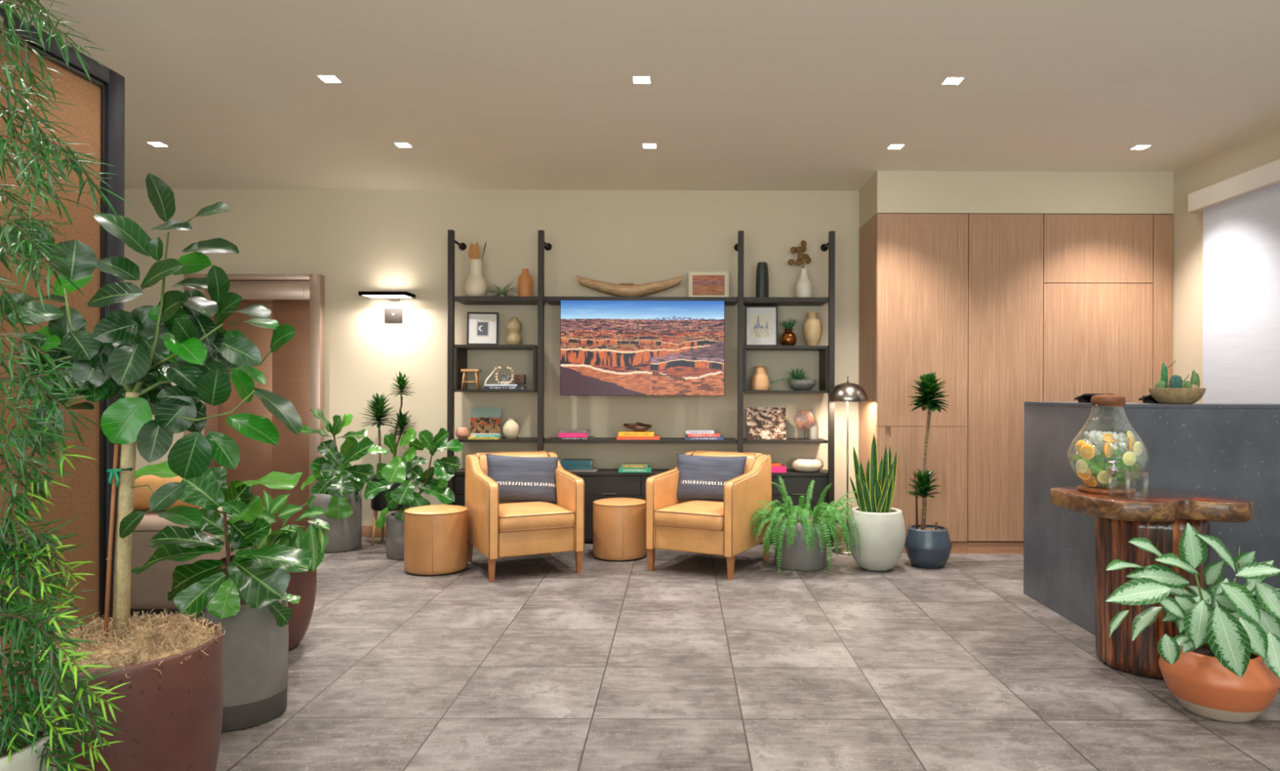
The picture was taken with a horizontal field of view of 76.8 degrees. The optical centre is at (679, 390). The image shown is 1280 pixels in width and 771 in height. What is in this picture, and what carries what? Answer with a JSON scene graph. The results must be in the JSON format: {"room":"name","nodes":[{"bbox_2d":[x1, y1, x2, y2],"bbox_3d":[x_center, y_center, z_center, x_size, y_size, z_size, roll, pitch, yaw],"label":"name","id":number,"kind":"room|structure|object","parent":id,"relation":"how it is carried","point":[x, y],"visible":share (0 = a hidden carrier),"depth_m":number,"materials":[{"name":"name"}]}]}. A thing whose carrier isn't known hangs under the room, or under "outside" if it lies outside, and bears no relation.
{"room":"lobby","nodes":[
{"label":"lobby","id":0,"kind":"room"},
{"bbox_2d":[124,188,859,526],"bbox_3d":[-0.824,-0.242,7.365,9.950,3.140,0.150,0,0,0],"label":"wall","id":1,"kind":"structure","parent":0,"point":[360,240],"depth_m":7.29,"materials":[{"name":"paint"}]},
{"bbox_2d":[183,273,324,532],"bbox_3d":[-3.825,0.114,7.393,1.270,2.410,0.394,0,0,0],"label":"door","id":2,"kind":"structure","parent":1,"relation":"in","point":[295,372],"depth_m":7.39,"materials":[{"name":"wood"}]},
{"bbox_2d":[358,291,415,300],"bbox_3d":[-2.583,-0.850,7.145,0.420,0.065,0.290,0,0,0],"label":"wall sconce","id":3,"kind":"object","parent":1,"relation":"attached to","point":[392,295],"visible":1,"depth_m":7.00,"materials":[{"name":"metal"}]},
{"bbox_2d":[384,308,402,322],"bbox_3d":[-2.588,-0.678,7.282,0.160,0.124,0.015,0,0,0],"label":"control plate","id":4,"kind":"object","parent":1,"relation":"attached to","point":[391,315],"visible":1,"depth_m":7.28,"materials":[{"name":"metal"}]},
{"bbox_2d":[361,524,845,538],"bbox_3d":[-2.046,1.271,7.282,7.315,0.105,0.015,0,0,0],"label":"baseboard","id":5,"kind":"structure","parent":1,"relation":"attached to","point":[366,530],"depth_m":7.27,"materials":[{"name":"brown wood"}]},
{"bbox_2d":[560,299,724,395],"bbox_3d":[-0.322,-0.366,7.093,1.407,0.816,0.389,0,0,0],"label":"television","id":6,"kind":"object","parent":1,"relation":"attached to","point":[661,348],"visible":1,"depth_m":6.90,"materials":[{"name":"multicoloured glass"}]},
{"bbox_2d":[858,170,1173,229],"bbox_3d":[2.837,-1.629,6.957,2.435,0.345,0.665,0,0,0],"label":"soffit","id":7,"kind":"object","parent":1,"relation":"attached to","point":[886,192],"depth_m":6.62,"materials":[{"name":"paint"}]},
{"bbox_2d":[0,0,1279,191],"bbox_3d":[-0.819,-1.863,2.345,9.950,0.100,11.090,0,0,0],"label":"ceiling","id":8,"kind":"structure","parent":0,"point":[517,95],"depth_m":4.82,"materials":[{"name":"paint"}]},
{"bbox_2d":[315,75,342,83],"bbox_3d":[-2.042,-1.815,4.700,0.110,0.003,0.110,0,0,0],"label":"recessed light","id":9,"kind":"object","parent":8,"relation":"in","point":[325,78],"visible":1,"depth_m":4.69,"materials":[{"name":"white plastic"}]},
{"bbox_2d":[631,75,651,84],"bbox_3d":[-0.223,-1.809,4.700,0.110,0.003,0.110,0,0,0],"label":"recessed light","id":10,"kind":"object","parent":8,"relation":"in","point":[636,79],"visible":1,"depth_m":4.69,"materials":[{"name":"white plastic"}]},
{"bbox_2d":[940,76,965,84],"bbox_3d":[1.590,-1.804,4.700,0.110,0.003,0.110,0,0,0],"label":"recessed light","id":11,"kind":"object","parent":8,"relation":"in","point":[948,80],"visible":1,"depth_m":4.69,"materials":[{"name":"white plastic"}]},
{"bbox_2d":[129,537,1279,770],"bbox_3d":[-0.829,1.377,2.345,9.950,0.100,11.090,0,0,0],"label":"floor","id":12,"kind":"structure","parent":0,"point":[679,664],"depth_m":3.74,"materials":[{"name":"tile"}]},
{"bbox_2d":[0,716,57,770],"bbox_3d":[-1.523,1.042,1.720,0.314,0.577,0.314,0,0,0],"label":"pot","id":13,"kind":"object","parent":12,"relation":"on","point":[21,758],"depth_m":1.72,"materials":[{"name":"ceramic"}]},
{"bbox_2d":[0,7,124,714],"bbox_3d":[-2.585,-0.058,2.100,0.070,2.760,3.200,0,0,0],"label":"door","id":14,"kind":"structure","parent":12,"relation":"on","point":[98,121],"depth_m":3.45,"materials":[{"name":"wood"}]},
{"bbox_2d":[0,0,134,770],"bbox_3d":[-1.387,0.216,1.657,0.694,2.229,0.427,0,0,26],"label":"bamboo plant","id":15,"kind":"object","parent":12,"relation":"on","point":[28,741],"visible":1,"depth_m":1.68,"materials":[{"name":"plant"}]},
{"bbox_2d":[0,173,302,770],"bbox_3d":[-1.546,0.356,2.322,0.941,1.940,0.517,0,0,-4],"label":"potted ficus","id":16,"kind":"object","parent":12,"relation":"on","point":[170,718],"visible":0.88,"depth_m":2.26,"materials":[{"name":"plant"}]},
{"bbox_2d":[8,618,223,770],"bbox_3d":[-1.603,1.025,2.320,0.504,0.600,0.504,0,0,0],"label":"pot","id":17,"kind":"object","parent":16,"relation":"on","point":[170,718],"depth_m":2.19,"materials":[{"name":"ceramic"}]},
{"bbox_2d":[130,506,265,609],"bbox_3d":[-3.568,1.029,5.144,1.470,0.540,0.851,0,0,0],"label":"upholstered bench","id":18,"kind":"object","parent":12,"relation":"on","point":[150,587],"visible":0.09,"depth_m":4.73,"materials":[{"name":"beige fabric"}]},
{"bbox_2d":[133,469,199,510],"bbox_3d":[-3.422,0.630,5.120,0.840,0.260,0.260,0,0,0],"label":"bolster pillow","id":19,"kind":"object","parent":18,"relation":"on","point":[142,495],"visible":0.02,"depth_m":5.01,"materials":[{"name":"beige leather"}]},
{"bbox_2d":[130,460,312,731],"bbox_3d":[-1.837,0.808,3.271,0.746,1.033,0.420,0,0,0],"label":"fiddle leaf fig","id":20,"kind":"object","parent":12,"relation":"on","point":[248,597],"visible":0.93,"depth_m":3.21,"materials":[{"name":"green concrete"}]},
{"bbox_2d":[188,591,288,731],"bbox_3d":[-1.803,1.086,3.300,0.362,0.478,0.362,0,0,0],"label":"pot","id":21,"kind":"object","parent":20,"relation":"on","point":[255,648],"depth_m":3.17,"materials":[{"name":"grey concrete"}]},
{"bbox_2d":[212,489,330,650],"bbox_3d":[-2.083,0.917,4.137,0.632,0.813,0.520,0,0,0],"label":"potted plant","id":22,"kind":"object","parent":12,"relation":"on","point":[304,584],"visible":0.37,"depth_m":4.09,"materials":[{"name":"plant"}]},
{"bbox_2d":[217,554,316,650],"bbox_3d":[-2.133,1.093,4.150,0.482,0.462,0.482,0,0,0],"label":"pot","id":23,"kind":"object","parent":22,"relation":"on","point":[304,584],"depth_m":4.09,"materials":[{"name":"ceramic"}]},
{"bbox_2d":[299,408,374,552],"bbox_3d":[-2.840,0.734,6.625,0.506,1.174,0.661,0,0,-39],"label":"fiddle leaf fig","id":24,"kind":"object","parent":12,"relation":"on","point":[340,496],"visible":0.98,"depth_m":6.62,"materials":[{"name":"green plant"}]},
{"bbox_2d":[310,489,361,552],"bbox_3d":[-2.881,1.082,6.760,0.400,0.478,0.400,0,0,0],"label":"pot","id":25,"kind":"object","parent":24,"relation":"on","point":[344,534],"depth_m":6.60,"materials":[{"name":"grey concrete"}]},
{"bbox_2d":[360,370,417,545],"bbox_3d":[-2.521,0.576,7.000,0.486,1.496,0.336,0,0,0],"label":"dracaena","id":26,"kind":"object","parent":12,"relation":"on","point":[379,502],"visible":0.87,"depth_m":6.96,"materials":[{"name":"green plant"}]},
{"bbox_2d":[370,474,410,511],"bbox_3d":[-2.510,0.878,7.000,0.330,0.288,0.330,0,0,0],"label":"pot","id":27,"kind":"object","parent":26,"relation":"on","point":[379,502],"depth_m":6.85,"materials":[{"name":"ceramic"}]},
{"bbox_2d":[364,427,464,559],"bbox_3d":[-2.111,0.808,6.405,0.738,1.032,0.454,0,0,0],"label":"fiddle leaf fig","id":28,"kind":"object","parent":12,"relation":"on","point":[396,471],"visible":0.67,"depth_m":6.35,"materials":[{"name":"green plant"}]},
{"bbox_2d":[386,511,404,559],"bbox_3d":[-2.174,1.155,6.460,0.344,0.338,0.344,0,0,0],"label":"pot","id":29,"kind":"object","parent":28,"relation":"on","point":[394,526],"depth_m":6.30,"materials":[{"name":"grey concrete"}]},
{"bbox_2d":[404,504,468,576],"bbox_3d":[-1.803,1.095,5.970,0.457,0.459,0.457,0,0,0],"label":"ottoman","id":30,"kind":"object","parent":12,"relation":"on","point":[436,535],"visible":1,"depth_m":5.78,"materials":[{"name":"leather"}]},
{"bbox_2d":[465,450,584,582],"bbox_3d":[-1.180,0.901,6.062,0.700,0.850,0.838,0,0,-26],"label":"armchair","id":31,"kind":"object","parent":12,"relation":"on","point":[496,528],"visible":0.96,"depth_m":5.79,"materials":[{"name":"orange leather"}]},
{"bbox_2d":[485,453,559,503],"bbox_3d":[-1.206,0.676,6.177,0.586,0.393,0.182,0,0,-22],"label":"throw pillow","id":32,"kind":"object","parent":31,"relation":"on","point":[518,478],"visible":0.91,"depth_m":6.12,"materials":[{"name":"fabric"}]},
{"bbox_2d":[498,501,574,530],"bbox_3d":[-1.130,0.925,5.960,0.552,0.178,0.609,0,0,-26],"label":"seat cushion","id":33,"kind":"object","parent":31,"relation":"on","point":[513,515],"depth_m":5.75,"materials":[{"name":"orange leather"}]},
{"bbox_2d":[592,497,646,561],"bbox_3d":[-0.481,1.103,6.470,0.435,0.452,0.435,0,0,0],"label":"ottoman","id":34,"kind":"object","parent":12,"relation":"on","point":[619,523],"visible":0.95,"depth_m":6.29,"materials":[{"name":"leather"}]},
{"bbox_2d":[446,229,835,546],"bbox_3d":[-0.334,-0.021,7.093,3.336,2.700,0.392,0,0,0],"label":"shelving unit","id":35,"kind":"object","parent":12,"relation":"on","point":[456,353],"visible":0.66,"depth_m":6.94,"materials":[{"name":"metal"}]},
{"bbox_2d":[460,368,481,389],"bbox_3d":[-1.835,-0.099,7.080,0.156,0.179,0.108,0,0,0],"label":"stool","id":36,"kind":"object","parent":35,"relation":"on","point":[464,371],"visible":0.96,"depth_m":7.04,"materials":[{"name":"brown wood"}]},
{"bbox_2d":[464,258,487,296],"bbox_3d":[-1.797,-0.983,7.110,0.193,0.338,0.193,0,0,-41],"label":"vase","id":37,"kind":"object","parent":35,"relation":"on","point":[476,284],"visible":0.86,"depth_m":7.05,"materials":[{"name":"ceramic"}]},
{"bbox_2d":[467,241,479,258],"bbox_3d":[-1.817,-1.075,7.114,0.114,0.482,0.038,0,0,0],"label":"stem","id":38,"kind":"object","parent":37,"relation":"in","point":[473,251],"visible":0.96,"depth_m":7.11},
{"bbox_2d":[466,311,498,344],"bbox_3d":[-1.735,-0.544,7.095,0.270,0.296,0.055,0,0,-7],"label":"framed print","id":39,"kind":"object","parent":35,"relation":"on","point":[482,327],"visible":1,"depth_m":7.09,"materials":[{"name":"paper"}]},
{"bbox_2d":[474,319,491,338],"bbox_3d":[-1.735,-0.544,7.092,0.148,0.172,0.018,0,0,-7],"label":"picture","id":40,"kind":"object","parent":39,"relation":"attached to","point":[482,327],"depth_m":7.09},
{"bbox_2d":[470,406,501,435],"bbox_3d":[-1.726,0.283,7.171,0.265,0.274,0.049,0,0,0],"label":"photo board","id":41,"kind":"object","parent":35,"relation":"on","point":[484,420],"visible":0.88,"depth_m":7.17,"materials":[{"name":"paper"}]},
{"bbox_2d":[480,279,518,296],"bbox_3d":[-1.573,-0.911,7.076,0.403,0.197,0.372,0,0,0],"label":"air plant","id":42,"kind":"object","parent":35,"relation":"on","point":[502,292],"visible":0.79,"depth_m":7.07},
{"bbox_2d":[483,386,526,389],"bbox_3d":[-1.530,-0.025,7.070,0.330,0.030,0.211,0,0,2],"label":"book","id":43,"kind":"object","parent":35,"relation":"on","point":[485,387],"visible":0.96,"depth_m":6.96,"materials":[{"name":"paper"}]},
{"bbox_2d":[485,383,519,386],"bbox_3d":[-1.550,-0.048,7.070,0.270,0.016,0.190,0,0,-2],"label":"book","id":44,"kind":"object","parent":43,"relation":"on","point":[486,384],"visible":0.92,"depth_m":6.97,"materials":[{"name":"white paper"}]},
{"bbox_2d":[483,366,514,386],"bbox_3d":[-1.576,-0.119,7.023,0.258,0.188,0.078,0,0,-8],"label":"bead garland","id":45,"kind":"object","parent":44,"relation":"on","point":[498,367],"visible":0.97,"depth_m":7.01,"materials":[{"name":"wood"}]},
{"bbox_2d":[502,417,519,438],"bbox_3d":[-1.487,0.332,7.110,0.147,0.178,0.147,0,0,0],"label":"vase","id":46,"kind":"object","parent":35,"relation":"on","point":[511,428],"visible":1,"depth_m":7.06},
{"bbox_2d":[506,316,522,344],"bbox_3d":[-1.458,-0.521,7.110,0.137,0.250,0.137,0,0,0],"label":"vase","id":47,"kind":"object","parent":35,"relation":"on","point":[514,327],"visible":0.91,"depth_m":7.06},
{"bbox_2d":[518,268,533,296],"bbox_3d":[-1.363,-0.941,7.110,0.127,0.258,0.127,0,0,0],"label":"vase","id":48,"kind":"object","parent":35,"relation":"on","point":[525,279],"visible":0.81,"depth_m":7.06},
{"bbox_2d":[557,435,595,439],"bbox_3d":[-0.906,0.413,7.060,0.300,0.018,0.201,0,0,3],"label":"book","id":49,"kind":"object","parent":35,"relation":"on","point":[589,437],"visible":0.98,"depth_m":6.96,"materials":[{"name":"paper"}]},
{"bbox_2d":[558,431,589,437],"bbox_3d":[-0.926,0.385,7.060,0.250,0.038,0.180,0,0,-1],"label":"book","id":50,"kind":"object","parent":49,"relation":"on","point":[560,434],"visible":0.88,"depth_m":6.97,"materials":[{"name":"paper"}]},
{"bbox_2d":[575,275,683,296],"bbox_3d":[-0.441,-0.911,7.080,0.950,0.201,0.160,0,0,0],"label":"bowl","id":51,"kind":"object","parent":35,"relation":"on","point":[622,289],"visible":0.95,"depth_m":7.02,"materials":[{"name":"brown wood"}]},
{"bbox_2d":[617,435,659,439],"bbox_3d":[-0.366,0.410,7.070,0.370,0.028,0.220,0,0,-3],"label":"book","id":52,"kind":"object","parent":35,"relation":"on","point":[655,437],"visible":0.96,"depth_m":6.96,"materials":[{"name":"paper"}]},
{"bbox_2d":[617,431,655,436],"bbox_3d":[-0.376,0.377,7.070,0.310,0.036,0.201,0,0,2],"label":"book","id":53,"kind":"object","parent":52,"relation":"on","point":[620,433],"visible":1,"depth_m":6.97,"materials":[{"name":"paper"}]},
{"bbox_2d":[623,422,651,431],"bbox_3d":[-0.371,0.316,7.059,0.247,0.089,0.076,0,0,0],"label":"bowl","id":54,"kind":"object","parent":53,"relation":"on","point":[642,427],"visible":1,"depth_m":7.04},
{"bbox_2d":[688,271,728,297],"bbox_3d":[0.253,-0.932,7.131,0.355,0.251,0.046,0,0,0],"label":"framed painting","id":55,"kind":"object","parent":35,"relation":"on","point":[700,283],"visible":0.98,"depth_m":7.13,"materials":[{"name":"fabric"}]},
{"bbox_2d":[692,275,724,295],"bbox_3d":[0.253,-0.932,7.127,0.285,0.179,0.016,0,0,0],"label":"picture","id":56,"kind":"object","parent":55,"relation":"attached to","point":[702,285],"depth_m":7.13},
{"bbox_2d":[750,365,769,390],"bbox_3d":[0.706,-0.109,7.110,0.168,0.212,0.168,0,0,0],"label":"vase","id":57,"kind":"object","parent":35,"relation":"on","point":[760,380],"visible":1,"depth_m":7.05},
{"bbox_2d":[745,305,777,345],"bbox_3d":[0.718,-0.569,7.116,0.285,0.360,0.055,0,0,3],"label":"framed print","id":58,"kind":"object","parent":35,"relation":"on","point":[761,321],"visible":1,"depth_m":7.11,"materials":[{"name":"paper"}]},
{"bbox_2d":[750,310,773,341],"bbox_3d":[0.717,-0.570,7.112,0.199,0.273,0.024,0,0,3],"label":"picture","id":59,"kind":"object","parent":58,"relation":"attached to","point":[761,321],"depth_m":7.11},
{"bbox_2d":[755,262,768,297],"bbox_3d":[0.724,-0.967,7.111,0.113,0.322,0.112,0,0,-30],"label":"vase","id":60,"kind":"object","parent":35,"relation":"on","point":[762,273],"visible":0.89,"depth_m":7.07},
{"bbox_2d":[746,407,786,439],"bbox_3d":[0.764,0.288,7.136,0.345,0.279,0.040,0,0,0],"label":"photo board","id":61,"kind":"object","parent":35,"relation":"on","point":[762,423],"visible":1,"depth_m":7.13,"materials":[{"name":"paper"}]},
{"bbox_2d":[779,328,796,345],"bbox_3d":[0.951,-0.464,7.080,0.148,0.150,0.148,0,0,0],"label":"planter","id":62,"kind":"object","parent":35,"relation":"on","point":[788,337],"visible":0.91,"depth_m":7.03,"materials":[{"name":"orange metal"}]},
{"bbox_2d":[787,379,815,390],"bbox_3d":[1.070,-0.049,7.090,0.248,0.094,0.248,0,0,0],"label":"bowl","id":63,"kind":"object","parent":35,"relation":"on","point":[797,384],"visible":0.97,"depth_m":7.00,"materials":[{"name":"grey ceramic"}]},
{"bbox_2d":[770,367,807,383],"bbox_3d":[0.983,-0.130,7.095,0.394,0.145,0.236,0,0,0],"label":"succulent","id":64,"kind":"object","parent":63,"relation":"in","point":[797,376],"visible":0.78,"depth_m":7.07,"materials":[{"name":"plant"}]},
{"bbox_2d":[795,268,812,297],"bbox_3d":[1.093,-0.939,7.110,0.148,0.268,0.148,0,0,0],"label":"vase","id":65,"kind":"object","parent":35,"relation":"on","point":[803,288],"visible":0.85,"depth_m":7.06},
{"bbox_2d":[787,240,811,268],"bbox_3d":[1.053,-1.075,7.105,0.209,0.500,0.044,0,0,0],"label":"eucalyptus","id":66,"kind":"object","parent":65,"relation":"in","point":[802,249],"visible":1,"depth_m":7.11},
{"bbox_2d":[794,409,814,439],"bbox_3d":[1.088,0.298,7.060,0.178,0.260,0.060,0,0,0],"label":"slice","id":67,"kind":"object","parent":35,"relation":"on","point":[804,419],"visible":1,"depth_m":7.05,"materials":[{"name":"pink stone"}]},
{"bbox_2d":[802,311,822,345],"bbox_3d":[1.167,-0.537,7.110,0.170,0.298,0.170,0,0,-14],"label":"vase","id":68,"kind":"object","parent":35,"relation":"on","point":[812,326],"visible":0.85,"depth_m":7.05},
{"bbox_2d":[808,408,818,439],"bbox_3d":[1.184,0.295,7.150,0.089,0.268,0.089,0,0,0],"label":"vase","id":69,"kind":"object","parent":35,"relation":"on","point":[813,432],"visible":0.73,"depth_m":7.12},
{"bbox_2d":[453,467,827,542],"bbox_3d":[-0.337,1.006,7.117,3.308,0.605,0.310,0,0,0],"label":"base cabinet","id":70,"kind":"object","parent":12,"relation":"on","point":[602,483],"visible":0.18,"depth_m":6.97,"materials":[{"name":"black wood"}]},
{"bbox_2d":[565,467,598,471],"bbox_3d":[-0.882,0.693,7.070,0.310,0.018,0.200,0,0,5],"label":"book","id":71,"kind":"object","parent":70,"relation":"on","point":[593,469],"visible":0.52,"depth_m":6.97,"materials":[{"name":"paper"}]},
{"bbox_2d":[561,464,592,469],"bbox_3d":[-0.907,0.667,7.070,0.270,0.034,0.190,0,0,-2],"label":"book","id":72,"kind":"object","parent":71,"relation":"on","point":[566,467],"visible":0.55,"depth_m":6.97,"materials":[{"name":"paper"}]},
{"bbox_2d":[560,458,593,465],"bbox_3d":[-0.902,0.627,7.070,0.265,0.045,0.180,0,0,2],"label":"book","id":73,"kind":"object","parent":72,"relation":"on","point":[564,461],"visible":0.9,"depth_m":6.98,"materials":[{"name":"paper"}]},
{"bbox_2d":[618,466,651,472],"bbox_3d":[-0.389,0.686,7.030,0.280,0.036,0.191,0,0,-1],"label":"book","id":74,"kind":"object","parent":70,"relation":"on","point":[648,469],"visible":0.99,"depth_m":6.93,"materials":[{"name":"paper"}]},
{"bbox_2d":[791,457,823,471],"bbox_3d":[1.118,0.652,7.080,0.284,0.113,0.284,0,0,0],"label":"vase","id":75,"kind":"object","parent":70,"relation":"on","point":[803,464],"visible":1,"depth_m":6.97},
{"bbox_2d":[645,450,771,579],"bbox_3d":[0.231,0.906,6.156,0.700,0.850,0.838,0,0,26],"label":"armchair","id":76,"kind":"object","parent":12,"relation":"on","point":[718,527],"visible":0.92,"depth_m":5.89,"materials":[{"name":"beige leather"}]},
{"bbox_2d":[653,499,723,528],"bbox_3d":[0.180,0.928,6.054,0.552,0.178,0.609,0,0,26],"label":"seat cushion","id":77,"kind":"object","parent":76,"relation":"on","point":[668,513],"depth_m":5.84,"materials":[{"name":"orange leather"}]},
{"bbox_2d":[676,453,746,501],"bbox_3d":[0.233,0.680,6.273,0.563,0.365,0.192,0,0,15],"label":"throw pillow","id":78,"kind":"object","parent":76,"relation":"on","point":[700,477],"visible":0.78,"depth_m":6.22,"materials":[{"name":"fabric"}]},
{"bbox_2d":[748,476,864,571],"bbox_3d":[0.950,0.996,6.095,0.862,0.674,0.994,0,0,39],"label":"potted fern","id":79,"kind":"object","parent":12,"relation":"on","point":[800,540],"visible":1,"depth_m":5.95,"materials":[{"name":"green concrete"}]},
{"bbox_2d":[827,376,867,554],"bbox_3d":[1.388,0.607,6.680,0.324,1.455,0.324,0,0,0],"label":"floor lamp","id":80,"kind":"object","parent":12,"relation":"on","point":[847,392],"visible":0.85,"depth_m":6.59,"materials":[{"name":"silver metal"}]},
{"bbox_2d":[848,434,905,570],"bbox_3d":[1.474,0.824,6.050,0.422,1.020,0.422,0,0,37],"label":"potted snake plant","id":81,"kind":"object","parent":12,"relation":"on","point":[881,526],"visible":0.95,"depth_m":5.93,"materials":[{"name":"green plant"}]},
{"bbox_2d":[857,213,968,553],"bbox_3d":[1.990,-0.059,6.954,0.749,2.790,0.668,0,0,0],"label":"tall cabinet","id":82,"kind":"object","parent":12,"relation":"on","point":[913,268],"visible":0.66,"depth_m":6.62,"materials":[{"name":"brown wood"}]},
{"bbox_2d":[904,372,952,568],"bbox_3d":[1.898,0.593,6.170,0.354,1.486,0.354,0,0,-31],"label":"dracaena","id":83,"kind":"object","parent":12,"relation":"on","point":[926,545],"visible":1,"depth_m":6.11,"materials":[{"name":"green plant"}]},
{"bbox_2d":[904,524,952,568],"bbox_3d":[1.896,1.191,6.170,0.354,0.290,0.354,0,0,0],"label":"pot","id":84,"kind":"object","parent":83,"relation":"on","point":[926,545],"depth_m":6.04,"materials":[{"name":"blue ceramic"}]},
{"bbox_2d":[966,213,1043,553],"bbox_3d":[2.674,-0.057,6.954,0.616,2.790,0.668,0,0,0],"label":"tall cabinet","id":85,"kind":"object","parent":12,"relation":"on","point":[1005,355],"visible":0.76,"depth_m":6.62,"materials":[{"name":"brown wood"}]},
{"bbox_2d":[1042,213,1152,402],"bbox_3d":[3.432,-0.055,6.954,0.899,2.790,0.668,0,0,0],"label":"tall cabinet","id":86,"kind":"object","parent":12,"relation":"on","point":[1098,268],"visible":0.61,"depth_m":6.62,"materials":[{"name":"brown wood"}]},
{"bbox_2d":[1049,485,1253,677],"bbox_3d":[2.228,0.915,3.881,0.716,0.836,0.635,0,0,0],"label":"side table","id":87,"kind":"object","parent":12,"relation":"on","point":[1162,517],"visible":0.71,"depth_m":3.75,"materials":[{"name":"wood"}]},
{"bbox_2d":[1076,484,1135,494],"bbox_3d":[2.094,0.485,3.965,0.256,0.022,0.256,0,0,0],"label":"serving board","id":88,"kind":"object","parent":87,"relation":"on","point":[1082,487],"visible":0.94,"depth_m":3.89,"materials":[{"name":"brown wood"}]},
{"bbox_2d":[1066,394,1151,488],"bbox_3d":[2.104,0.245,3.965,0.364,0.456,0.364,0,0,-20],"label":"dispenser","id":89,"kind":"object","parent":88,"relation":"on","point":[1099,400],"visible":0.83,"depth_m":3.90,"materials":[{"name":"clear glass"}]},
{"bbox_2d":[1075,458,1088,472],"bbox_3d":[1.952,0.366,3.917,0.016,0.068,0.068,0,0,-22],"label":"lemon slice","id":90,"kind":"object","parent":89,"relation":"in","point":[1082,466],"visible":1,"depth_m":3.91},
{"bbox_2d":[1080,443,1095,459],"bbox_3d":[1.962,0.294,3.883,0.007,0.078,0.078,0,0,-30],"label":"slice","id":91,"kind":"object","parent":89,"relation":"in","point":[1090,453],"visible":1,"depth_m":3.88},
{"bbox_2d":[1097,470,1113,483],"bbox_3d":[2.031,0.412,3.853,0.068,0.065,0.029,0,0,18],"label":"lemon slice","id":92,"kind":"object","parent":89,"relation":"in","point":[1104,476],"visible":0.87,"depth_m":3.85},
{"bbox_2d":[1072,448,1147,485],"bbox_3d":[2.114,0.368,3.966,0.304,0.186,0.310,0,0,0],"label":"leaves","id":93,"kind":"object","parent":89,"relation":"in","point":[1094,462],"visible":0.52,"depth_m":3.91,"materials":[{"name":"green plant"}]},
{"bbox_2d":[1106,460,1119,476],"bbox_3d":[2.028,0.364,3.781,0.053,0.074,0.057,0,0,15],"label":"tap","id":94,"kind":"object","parent":89,"relation":"on","point":[1113,469],"depth_m":3.76,"materials":[{"name":"silver metal"}]},
{"bbox_2d":[1122,451,1136,465],"bbox_3d":[2.119,0.320,3.804,0.068,0.068,0.007,0,0,-5],"label":"lemon slice","id":95,"kind":"object","parent":89,"relation":"in","point":[1129,458],"visible":1,"depth_m":3.80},
{"bbox_3d":[2.104,0.342,3.965,0.352,0.249,0.352,0,0,0],"label":"water","id":96,"kind":"object","parent":88,"relation":"on","visible":0},
{"bbox_2d":[1082,430,1135,455],"bbox_3d":[2.107,0.256,3.965,0.251,0.122,0.249,0,0,0],"label":"ice","id":97,"kind":"object","parent":96,"relation":"on","point":[1122,442],"visible":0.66,"depth_m":3.91,"materials":[{"name":"white"}]},
{"bbox_2d":[1023,401,1279,635],"bbox_3d":[3.130,0.706,4.770,1.725,1.266,1.100,0,0,0],"label":"reception desk","id":98,"kind":"object","parent":12,"relation":"on","point":[1231,450],"depth_m":4.22,"materials":[{"name":"stone"}]},
{"bbox_2d":[1074,393,1113,402],"bbox_3d":[2.436,0.043,4.750,0.165,0.054,0.138,0,0,0],"label":"tablet","id":99,"kind":"object","parent":98,"relation":"on","point":[1086,397],"visible":0.58,"depth_m":4.73,"materials":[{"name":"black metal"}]},
{"bbox_2d":[1023,401,1279,408],"bbox_3d":[3.132,0.083,4.770,1.725,0.020,1.100,0,0,0],"label":"countertop","id":100,"kind":"structure","parent":98,"relation":"on","point":[1127,405],"depth_m":4.22,"materials":[{"name":"stone"}]},
{"bbox_2d":[1148,360,1206,404],"bbox_3d":[2.711,-0.046,4.400,0.268,0.237,0.268,0,0,26],"label":"potted cactus","id":101,"kind":"object","parent":98,"relation":"on","point":[1180,391],"visible":1,"depth_m":4.33,"materials":[{"name":"beige ceramic"}]},
{"bbox_2d":[1152,214,1173,387],"bbox_3d":[3.965,-0.053,6.954,0.166,2.790,0.668,0,0,0],"label":"tall cabinet","id":102,"kind":"object","parent":12,"relation":"on","point":[1162,224],"visible":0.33,"depth_m":6.62,"materials":[{"name":"brown wood"}]},
{"bbox_2d":[1105,522,1279,721],"bbox_3d":[2.112,0.934,3.261,0.835,0.805,0.524,0,0,-38],"label":"potted aglaonema","id":103,"kind":"object","parent":12,"relation":"on","point":[1223,664],"visible":1,"depth_m":3.20,"materials":[{"name":"plant"}]},
{"bbox_2d":[1158,643,1279,721],"bbox_3d":[2.246,1.206,3.370,0.425,0.262,0.425,0,0,0],"label":"pot","id":104,"kind":"object","parent":103,"relation":"on","point":[1198,680],"depth_m":3.22,"materials":[{"name":"ceramic"}]},
{"bbox_2d":[774,515,826,570],"bbox_3d":[0.921,1.158,6.160,0.392,0.350,0.392,0,0,0],"label":"pot","id":105,"kind":"object","parent":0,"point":[797,557],"depth_m":5.99,"materials":[{"name":"grey concrete"}]},
{"bbox_2d":[1148,387,1206,404],"bbox_3d":[2.711,0.030,4.400,0.269,0.087,0.269,0,0,0],"label":"bowl","id":106,"kind":"object","parent":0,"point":[1162,395],"depth_m":4.31,"materials":[{"name":"beige ceramic"}]},
{"bbox_2d":[1171,124,1279,403],"bbox_3d":[4.101,-0.228,2.095,0.100,3.140,10.390,0,0,0],"label":"wall","id":107,"kind":"structure","parent":0,"point":[1262,148],"depth_m":6.35,"materials":[{"name":"paint"}]},
{"bbox_2d":[1187,159,1279,403],"bbox_3d":[4.000,-0.178,4.190,0.099,2.700,4.180,0,0,0],"label":"roller shade","id":108,"kind":"object","parent":107,"relation":"attached to","point":[1241,307],"visible":0.5,"depth_m":5.77,"materials":[{"name":"white fabric"}]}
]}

